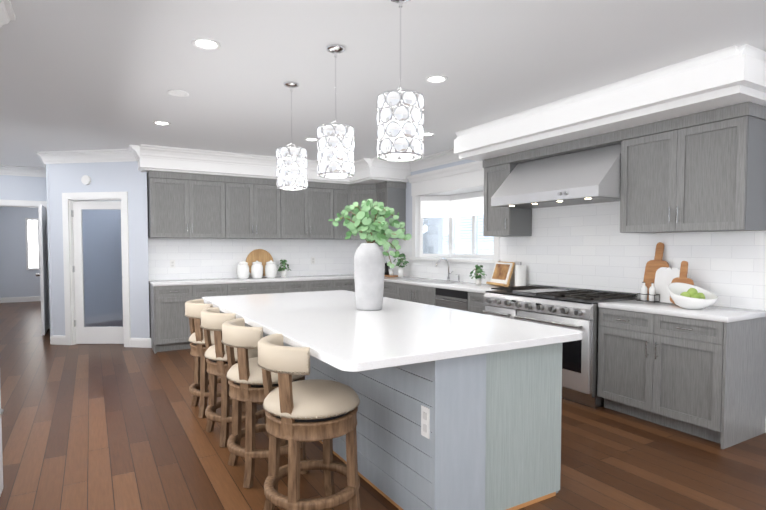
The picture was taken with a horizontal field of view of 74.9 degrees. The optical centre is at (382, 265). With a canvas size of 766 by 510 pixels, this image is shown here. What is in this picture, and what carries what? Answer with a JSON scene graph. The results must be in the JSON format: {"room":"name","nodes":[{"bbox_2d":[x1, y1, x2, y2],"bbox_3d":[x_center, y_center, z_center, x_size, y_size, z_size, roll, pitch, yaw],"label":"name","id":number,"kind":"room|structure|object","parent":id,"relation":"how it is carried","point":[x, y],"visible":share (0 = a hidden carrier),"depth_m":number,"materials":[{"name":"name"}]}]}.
{"room":"kitchen","nodes":[
{"label":"kitchen","id":0,"kind":"room"},
{"bbox_2d":[0,160,474,495],"bbox_3d":[-1.872,-0.186,5.919,6.870,2.700,18.840,-1,3,-30],"label":"wall","id":1,"kind":"structure","parent":0,"point":[18,278],"depth_m":7.07,"materials":[{"name":"blue paint"}]},
{"bbox_2d":[25,218,39,269],"bbox_3d":[-8.819,-0.543,12.605,0.300,1.300,0.024,-1,3,-30],"label":"window","id":2,"kind":"structure","parent":1,"relation":"in","point":[32,244],"depth_m":12.60,"materials":[{"name":"white"}]},
{"bbox_2d":[36,204,48,334],"bbox_3d":[-5.504,0.056,8.058,0.100,2.028,0.802,-1,3,-30],"label":"hall door","id":3,"kind":"structure","parent":1,"relation":"in","point":[42,274],"depth_m":7.78,"materials":[{"name":"white wood"}]},
{"bbox_2d":[81,175,90,184],"bbox_3d":[-4.107,-1.185,6.920,0.130,0.130,0.030,0,2,9],"label":"smoke detector","id":4,"kind":"object","parent":1,"relation":"attached to","point":[85,179],"visible":0.92,"depth_m":6.91,"materials":[{"name":"white plastic"}]},
{"bbox_2d":[71,201,123,343],"bbox_3d":[-3.980,0.102,7.070,0.798,2.020,0.095,0,2,0],"label":"pantry door","id":5,"kind":"structure","parent":1,"relation":"in","point":[108,334],"depth_m":7.09,"materials":[{"name":"white wood"}]},
{"bbox_2d":[170,260,174,267],"bbox_3d":[-3.004,-0.023,7.139,0.070,0.116,0.007,-1,3,-30],"label":"electrical outlet plate","id":6,"kind":"object","parent":1,"relation":"attached to","point":[172,263],"depth_m":7.14,"materials":[{"name":"white plastic"}]},
{"bbox_2d":[147,170,230,237],"bbox_3d":[-2.739,-0.835,7.072,1.041,0.890,0.347,-1,3,-30],"label":"upper cabinet","id":7,"kind":"object","parent":1,"relation":"attached to","point":[180,205],"depth_m":6.90,"materials":[{"name":"grey wood"}]},
{"bbox_2d":[128,144,347,183],"bbox_3d":[-1.666,-1.450,7.551,3.878,0.299,0.570,-1,3,-30],"label":"trim","id":8,"kind":"structure","parent":1,"relation":"attached to","point":[149,157],"depth_m":6.92,"materials":[{"name":"white wood"}]},
{"bbox_2d":[231,176,286,237],"bbox_3d":[-1.989,-0.852,7.510,0.944,0.890,0.347,-1,3,-30],"label":"upper cabinet","id":9,"kind":"object","parent":1,"relation":"attached to","point":[258,208],"depth_m":7.39,"materials":[{"name":"grey wood"}]},
{"bbox_2d":[148,238,375,280],"bbox_3d":[-1.722,-0.135,7.895,3.630,0.615,0.008,-1,3,-30],"label":"backsplash","id":10,"kind":"structure","parent":1,"relation":"attached to","point":[195,258],"depth_m":7.58,"materials":[{"name":"white tile"}]},
{"bbox_2d":[287,182,338,238],"bbox_3d":[-1.255,-0.869,7.939,1.005,0.890,0.347,-1,3,-30],"label":"upper cabinet","id":11,"kind":"object","parent":1,"relation":"attached to","point":[308,210],"depth_m":7.81,"materials":[{"name":"grey wood"}]},
{"bbox_2d":[331,183,346,238],"bbox_3d":[-0.742,-0.880,8.217,0.411,0.890,0.385,-1,3,-30],"label":"upper cabinet","id":12,"kind":"object","parent":1,"relation":"attached to","point":[338,191],"depth_m":8.06,"materials":[{"name":"grey wood"}]},
{"bbox_2d":[347,184,374,239],"bbox_3d":[-0.263,-0.883,8.310,0.710,0.890,0.710,-1,3,-30],"label":"upper cabinet","id":13,"kind":"object","parent":1,"relation":"attached to","point":[358,193],"depth_m":8.13,"materials":[{"name":"grey wood"}]},
{"bbox_2d":[348,157,410,183],"bbox_3d":[-0.039,-1.459,7.780,0.838,0.299,0.678,-1,3,-30],"label":"trim","id":14,"kind":"structure","parent":1,"relation":"attached to","point":[374,170],"depth_m":7.61,"materials":[{"name":"white"}]},
{"bbox_2d":[0,0,765,432],"bbox_3d":[-1.807,-0.187,5.957,6.780,2.700,18.600,-1,3,-30],"label":"trim","id":15,"kind":"structure","parent":1,"relation":"attached to","point":[462,178],"depth_m":7.00,"materials":[{"name":"white wood"}]},
{"bbox_2d":[375,182,405,238],"bbox_3d":[0.099,-0.872,8.009,0.385,0.890,0.377,-1,3,-30],"label":"upper cabinet","id":16,"kind":"object","parent":1,"relation":"attached to","point":[393,194],"depth_m":7.86,"materials":[{"name":"grey wood"}]},
{"bbox_2d":[420,191,493,258],"bbox_3d":[1.160,-0.575,7.071,0.420,0.940,1.762,-1,3,-30],"label":"bay window","id":17,"kind":"structure","parent":1,"relation":"in","point":[451,208],"depth_m":7.53,"materials":[{"name":"white"}]},
{"bbox_2d":[483,154,534,236],"bbox_3d":[1.435,-0.785,5.766,0.346,0.890,0.426,-1,3,-30],"label":"upper cabinet","id":18,"kind":"object","parent":1,"relation":"attached to","point":[498,221],"depth_m":5.64,"materials":[{"name":"grey wood"}]},
{"bbox_2d":[491,144,620,208],"bbox_3d":[1.747,-0.858,4.928,0.650,0.496,1.312,-1,3,-30],"label":"range hood","id":19,"kind":"object","parent":1,"relation":"attached to","point":[590,176],"visible":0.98,"depth_m":4.71,"materials":[{"name":"silver metal"}]},
{"bbox_2d":[380,201,765,310],"bbox_3d":[1.366,-0.453,6.240,0.008,1.410,5.960,-1,3,-30],"label":"backsplash","id":20,"kind":"structure","parent":1,"relation":"attached to","point":[588,246],"depth_m":4.85,"materials":[{"name":"white tile"}]},
{"bbox_2d":[454,44,765,161],"bbox_3d":[1.869,-1.338,4.639,0.720,0.298,2.950,-1,3,-30],"label":"trim","id":21,"kind":"structure","parent":1,"relation":"attached to","point":[729,76],"depth_m":3.91,"materials":[{"name":"white wood"}]},
{"bbox_2d":[619,102,765,232],"bbox_3d":[2.458,-0.718,4.020,0.346,0.890,0.966,-1,3,-30],"label":"upper cabinet","id":22,"kind":"object","parent":1,"relation":"attached to","point":[704,171],"depth_m":3.81,"materials":[{"name":"grey wood"}]},
{"bbox_2d":[0,301,765,509],"bbox_3d":[-1.764,1.186,6.035,7.120,0.050,18.840,-1,3,-30],"label":"floor","id":23,"kind":"structure","parent":0,"point":[103,427],"depth_m":3.40,"materials":[{"name":"brown wood"}]},
{"bbox_2d":[149,282,196,352],"bbox_3d":[-2.891,0.690,6.886,0.539,0.875,0.617,-1,3,-30],"label":"base cabinet","id":24,"kind":"object","parent":23,"relation":"on","point":[168,322],"depth_m":6.61,"materials":[{"name":"grey wood"}]},
{"bbox_2d":[149,274,353,285],"bbox_3d":[-1.554,0.203,7.644,3.650,0.040,0.627,-1,3,-30],"label":"countertop","id":25,"kind":"structure","parent":24,"relation":"on","point":[184,282],"depth_m":7.21,"materials":[{"name":"white stone"}]},
{"bbox_2d":[237,261,251,278],"bbox_3d":[-2.060,0.060,7.361,0.175,0.265,0.175,-2,3,-36],"label":"canister","id":26,"kind":"object","parent":25,"relation":"on","point":[242,268],"depth_m":7.30,"materials":[{"name":"white ceramic"}]},
{"bbox_2d":[252,261,265,278],"bbox_3d":[-1.879,0.056,7.467,0.175,0.265,0.175,-2,3,-36],"label":"canister","id":27,"kind":"object","parent":25,"relation":"on","point":[256,269],"depth_m":7.40,"materials":[{"name":"white ceramic"}]},
{"bbox_2d":[246,249,273,275],"bbox_3d":[-1.899,-0.041,7.724,0.430,0.431,0.099,-1,3,-30],"label":"round board","id":28,"kind":"object","parent":25,"relation":"on","point":[262,256],"visible":0.46,"depth_m":7.73,"materials":[{"name":"brown wood"}]},
{"bbox_2d":[266,260,276,277],"bbox_3d":[-1.698,0.052,7.573,0.175,0.265,0.175,-2,3,-36],"label":"canister","id":29,"kind":"object","parent":25,"relation":"on","point":[271,268],"depth_m":7.51,"materials":[{"name":"white ceramic"}]},
{"bbox_2d":[278,260,289,276],"bbox_3d":[-1.534,0.041,7.743,0.221,0.274,0.206,-1,3,-30],"label":"plant","id":30,"kind":"object","parent":25,"relation":"on","point":[283,272],"visible":1,"depth_m":7.72,"materials":[{"name":"green plant"}]},
{"bbox_2d":[197,282,232,312],"bbox_3d":[-2.512,0.682,7.107,0.582,0.875,0.617,-1,3,-30],"label":"base cabinet","id":31,"kind":"object","parent":23,"relation":"on","point":[204,289],"depth_m":6.85,"materials":[{"name":"grey wood"}]},
{"bbox_2d":[185,299,245,417],"bbox_3d":[-1.420,0.766,4.285,0.513,0.934,0.490,-1,3,-30],"label":"stool","id":32,"kind":"object","parent":23,"relation":"on","point":[198,388],"visible":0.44,"depth_m":4.08,"materials":[{"name":"brown wood"}]},
{"bbox_2d":[200,307,268,446],"bbox_3d":[-1.074,0.789,3.694,0.513,0.934,0.497,-1,3,-30],"label":"stool","id":33,"kind":"object","parent":23,"relation":"on","point":[214,319],"visible":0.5,"depth_m":3.49,"materials":[{"name":"brown wood"}]},
{"bbox_2d":[233,282,288,326],"bbox_3d":[-1.968,0.670,7.425,0.922,0.875,0.617,-1,3,-30],"label":"base cabinet","id":34,"kind":"object","parent":23,"relation":"on","point":[239,288],"depth_m":7.17,"materials":[{"name":"grey wood"}]},
{"bbox_2d":[221,318,308,487],"bbox_3d":[-0.732,0.811,3.111,0.513,0.934,0.490,-1,3,-30],"label":"stool","id":35,"kind":"object","parent":23,"relation":"on","point":[244,377],"visible":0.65,"depth_m":2.91,"materials":[{"name":"brown wood"}]},
{"bbox_2d":[257,333,360,509],"bbox_3d":[-0.372,0.834,2.536,0.513,0.934,0.490,-1,3,-30],"label":"stool","id":36,"kind":"object","parent":23,"relation":"on","point":[311,410],"visible":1,"depth_m":2.37,"materials":[{"name":"brown wood"}]},
{"bbox_2d":[289,278,328,292],"bbox_3d":[-1.304,0.655,7.814,0.861,0.875,0.617,-1,3,-30],"label":"base cabinet","id":37,"kind":"object","parent":23,"relation":"on","point":[306,284],"depth_m":7.56,"materials":[{"name":"grey wood"}]},
{"bbox_2d":[329,278,354,291],"bbox_3d":[-0.733,0.643,8.124,0.561,0.875,0.659,-1,3,-30],"label":"base cabinet","id":38,"kind":"object","parent":23,"relation":"on","point":[348,284],"depth_m":7.84,"materials":[{"name":"grey wood"}]},
{"bbox_2d":[383,282,392,297],"bbox_3d":[0.318,0.668,7.463,0.619,0.875,0.675,-1,3,-30],"label":"base cabinet","id":39,"kind":"object","parent":23,"relation":"on","point":[388,286],"depth_m":7.25,"materials":[{"name":"grey wood"}]},
{"bbox_2d":[252,326,562,509],"bbox_3d":[-0.113,0.806,3.880,0.945,0.876,3.000,-1,3,-30],"label":"kitchen island","id":40,"kind":"object","parent":23,"relation":"on","point":[459,409],"depth_m":2.59,"materials":[{"name":"grey wood"}]},
{"bbox_2d":[202,290,582,373],"bbox_3d":[-0.289,0.353,3.759,1.500,0.040,3.120,-1,3,-30],"label":"island countertop","id":41,"kind":"structure","parent":40,"relation":"on","point":[351,340],"depth_m":2.87,"materials":[{"name":"white stone"}]},
{"bbox_2d":[328,199,411,310],"bbox_3d":[-0.093,-0.088,3.766,0.564,0.839,0.343,-1,3,-30],"label":"vase","id":42,"kind":"object","parent":41,"relation":"on","point":[369,257],"visible":1,"depth_m":3.73,"materials":[{"name":"ceramic"}]},
{"bbox_2d":[393,282,428,304],"bbox_3d":[0.675,0.692,6.854,0.619,0.875,0.981,-1,3,-30],"label":"base cabinet","id":43,"kind":"object","parent":23,"relation":"on","point":[406,291],"depth_m":6.75,"materials":[{"name":"grey wood"}]},
{"bbox_2d":[429,286,464,310],"bbox_3d":[1.079,0.718,6.164,0.619,0.875,0.742,-1,3,-30],"label":"dishwasher","id":44,"kind":"object","parent":23,"relation":"on","point":[438,296],"depth_m":6.06,"materials":[{"name":"grey"}]},
{"bbox_2d":[384,276,512,293],"bbox_3d":[0.665,0.234,6.845,0.627,0.040,2.993,-1,3,-30],"label":"countertop","id":45,"kind":"structure","parent":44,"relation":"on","point":[448,285],"depth_m":6.43,"materials":[{"name":"white stone"}]},
{"bbox_2d":[384,261,397,276],"bbox_3d":[0.114,0.051,8.031,0.220,0.231,0.380,-1,3,-30],"label":"tray","id":46,"kind":"object","parent":45,"relation":"on","point":[387,273],"visible":0.94,"depth_m":8.03,"materials":[{"name":"brown wood"}]},
{"bbox_2d":[393,253,408,276],"bbox_3d":[0.272,-0.007,7.698,0.237,0.373,0.232,-1,3,-30],"label":"potted plant","id":47,"kind":"object","parent":45,"relation":"on","point":[400,270],"visible":0.81,"depth_m":7.68,"materials":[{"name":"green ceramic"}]},
{"bbox_2d":[470,265,486,284],"bbox_3d":[1.176,0.112,6.161,0.206,0.254,0.204,-1,3,-30],"label":"potted plant","id":48,"kind":"object","parent":45,"relation":"on","point":[477,268],"visible":1,"depth_m":6.13,"materials":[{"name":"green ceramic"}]},
{"bbox_2d":[486,261,514,286],"bbox_3d":[1.410,0.099,5.951,0.193,0.292,0.380,-1,2,-18],"label":"cookbook stand","id":49,"kind":"object","parent":45,"relation":"on","point":[502,274],"visible":0.94,"depth_m":5.90,"materials":[{"name":"brown wood"}]},
{"bbox_2d":[515,262,525,285],"bbox_3d":[1.570,0.106,5.702,0.150,0.300,0.150,-1,3,-30],"label":"paper towel","id":50,"kind":"object","parent":45,"relation":"on","point":[520,274],"visible":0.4,"depth_m":5.65,"materials":[{"name":"white paper"}]},
{"bbox_2d":[465,290,485,313],"bbox_3d":[1.330,0.735,5.735,0.619,0.875,0.374,-1,3,-30],"label":"base cabinet","id":51,"kind":"object","parent":23,"relation":"on","point":[474,300],"depth_m":5.63,"materials":[{"name":"grey wood"}]},
{"bbox_2d":[483,284,639,407],"bbox_3d":[1.689,0.720,4.955,0.771,0.965,1.320,-1,3,-30],"label":"range","id":52,"kind":"object","parent":23,"relation":"on","point":[573,308],"visible":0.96,"depth_m":4.47,"materials":[{"name":"silver metal"}]},
{"bbox_2d":[597,306,765,448],"bbox_3d":[2.349,0.802,3.998,0.617,0.875,0.992,-1,3,-30],"label":"base cabinet","id":53,"kind":"object","parent":23,"relation":"on","point":[701,373],"depth_m":3.68,"materials":[{"name":"grey wood"}]},
{"bbox_2d":[598,299,765,321],"bbox_3d":[2.347,0.345,3.973,0.627,0.040,1.004,-1,3,-30],"label":"countertop","id":54,"kind":"structure","parent":53,"relation":"on","point":[727,314],"depth_m":3.73,"materials":[{"name":"white stone"}]},
{"bbox_2d":[637,282,659,302],"bbox_3d":[2.276,0.226,4.292,0.076,0.168,0.161,-1,3,-30],"label":"rack","id":55,"kind":"object","parent":54,"relation":"on","point":[652,294],"visible":0.98,"depth_m":4.26,"materials":[{"name":"white ceramic"}]},
{"bbox_2d":[643,242,693,303],"bbox_3d":[2.427,0.056,4.240,0.185,0.513,0.455,-1,3,-30],"label":"cutting boards","id":56,"kind":"object","parent":54,"relation":"on","point":[660,274],"visible":0.79,"depth_m":4.27,"materials":[{"name":"brown wood"}]},
{"bbox_2d":[668,282,717,309],"bbox_3d":[2.356,0.234,3.808,0.328,0.190,0.328,-1,3,-30],"label":"bowl","id":57,"kind":"object","parent":54,"relation":"on","point":[687,296],"visible":1,"depth_m":3.78,"materials":[{"name":"white ceramic"}]},
{"bbox_2d":[0,0,765,166],"bbox_3d":[-1.764,-1.562,5.929,7.120,0.050,18.840,-1,3,-30],"label":"ceiling","id":58,"kind":"structure","parent":0,"point":[90,74],"depth_m":3.54,"materials":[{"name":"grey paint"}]},
{"bbox_2d":[152,121,170,125],"bbox_3d":[-2.336,-1.507,5.277,0.175,0.010,0.197,-1,3,-30],"label":"recessed light","id":59,"kind":"object","parent":58,"relation":"in","point":[163,123],"depth_m":5.30,"materials":[{"name":"white plastic"}]},
{"bbox_2d":[167,90,188,96],"bbox_3d":[-1.737,-1.467,4.242,0.171,0.010,0.191,-1,3,-30],"label":"recessed light","id":60,"kind":"object","parent":58,"relation":"in","point":[179,93],"depth_m":4.26,"materials":[{"name":"white plastic"}]},
{"bbox_2d":[191,38,220,49],"bbox_3d":[-1.136,-1.427,3.211,0.176,0.010,0.185,-1,3,-30],"label":"recessed light","id":61,"kind":"object","parent":58,"relation":"in","point":[205,43],"depth_m":3.22,"materials":[{"name":"white plastic"}]},
{"bbox_2d":[276,81,307,189],"bbox_3d":[-0.737,-1.043,4.035,0.254,0.840,0.252,-1,3,-30],"label":"pendant light","id":62,"kind":"object","parent":58,"relation":"hanging from","point":[292,165],"visible":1,"depth_m":3.95,"materials":[{"name":"white glass"}]},
{"bbox_2d":[304,138,316,140],"bbox_3d":[-0.873,-1.537,6.074,0.159,0.010,0.168,-1,3,-30],"label":"recessed light","id":63,"kind":"object","parent":58,"relation":"in","point":[307,139],"depth_m":6.11,"materials":[{"name":"white"}]},
{"bbox_2d":[317,44,354,178],"bbox_3d":[-0.313,-1.015,3.310,0.254,0.840,0.252,-1,3,-30],"label":"pendant light","id":64,"kind":"object","parent":58,"relation":"hanging from","point":[335,153],"visible":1,"depth_m":3.23,"materials":[{"name":"white glass"}]},
{"bbox_2d":[376,0,424,161],"bbox_3d":[0.091,-0.988,2.620,0.254,0.840,0.252,-1,3,-30],"label":"pendant light","id":65,"kind":"object","parent":58,"relation":"hanging from","point":[402,133],"visible":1,"depth_m":2.53,"materials":[{"name":"white glass"}]},
{"bbox_2d":[425,132,434,135],"bbox_3d":[0.530,-1.526,5.782,0.160,0.010,0.161,-1,3,-30],"label":"recessed light","id":66,"kind":"object","parent":58,"relation":"in","point":[426,133],"depth_m":5.81,"materials":[{"name":"white"}]},
{"bbox_2d":[425,75,447,82],"bbox_3d":[0.418,-1.453,3.890,0.177,0.010,0.183,-1,3,-30],"label":"recessed light","id":67,"kind":"object","parent":58,"relation":"in","point":[435,78],"depth_m":3.90,"materials":[{"name":"white plastic"}]},
{"label":"outside","id":68,"kind":"structure","parent":0,"visible":0},
{"bbox_2d":[443,215,493,254],"bbox_3d":[3.572,-0.949,8.846,0.050,6.000,9.000,-1,3,-30],"label":"siding","id":69,"kind":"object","parent":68,"point":[459,226],"depth_m":11.60,"materials":[{"name":"white"}]}
]}

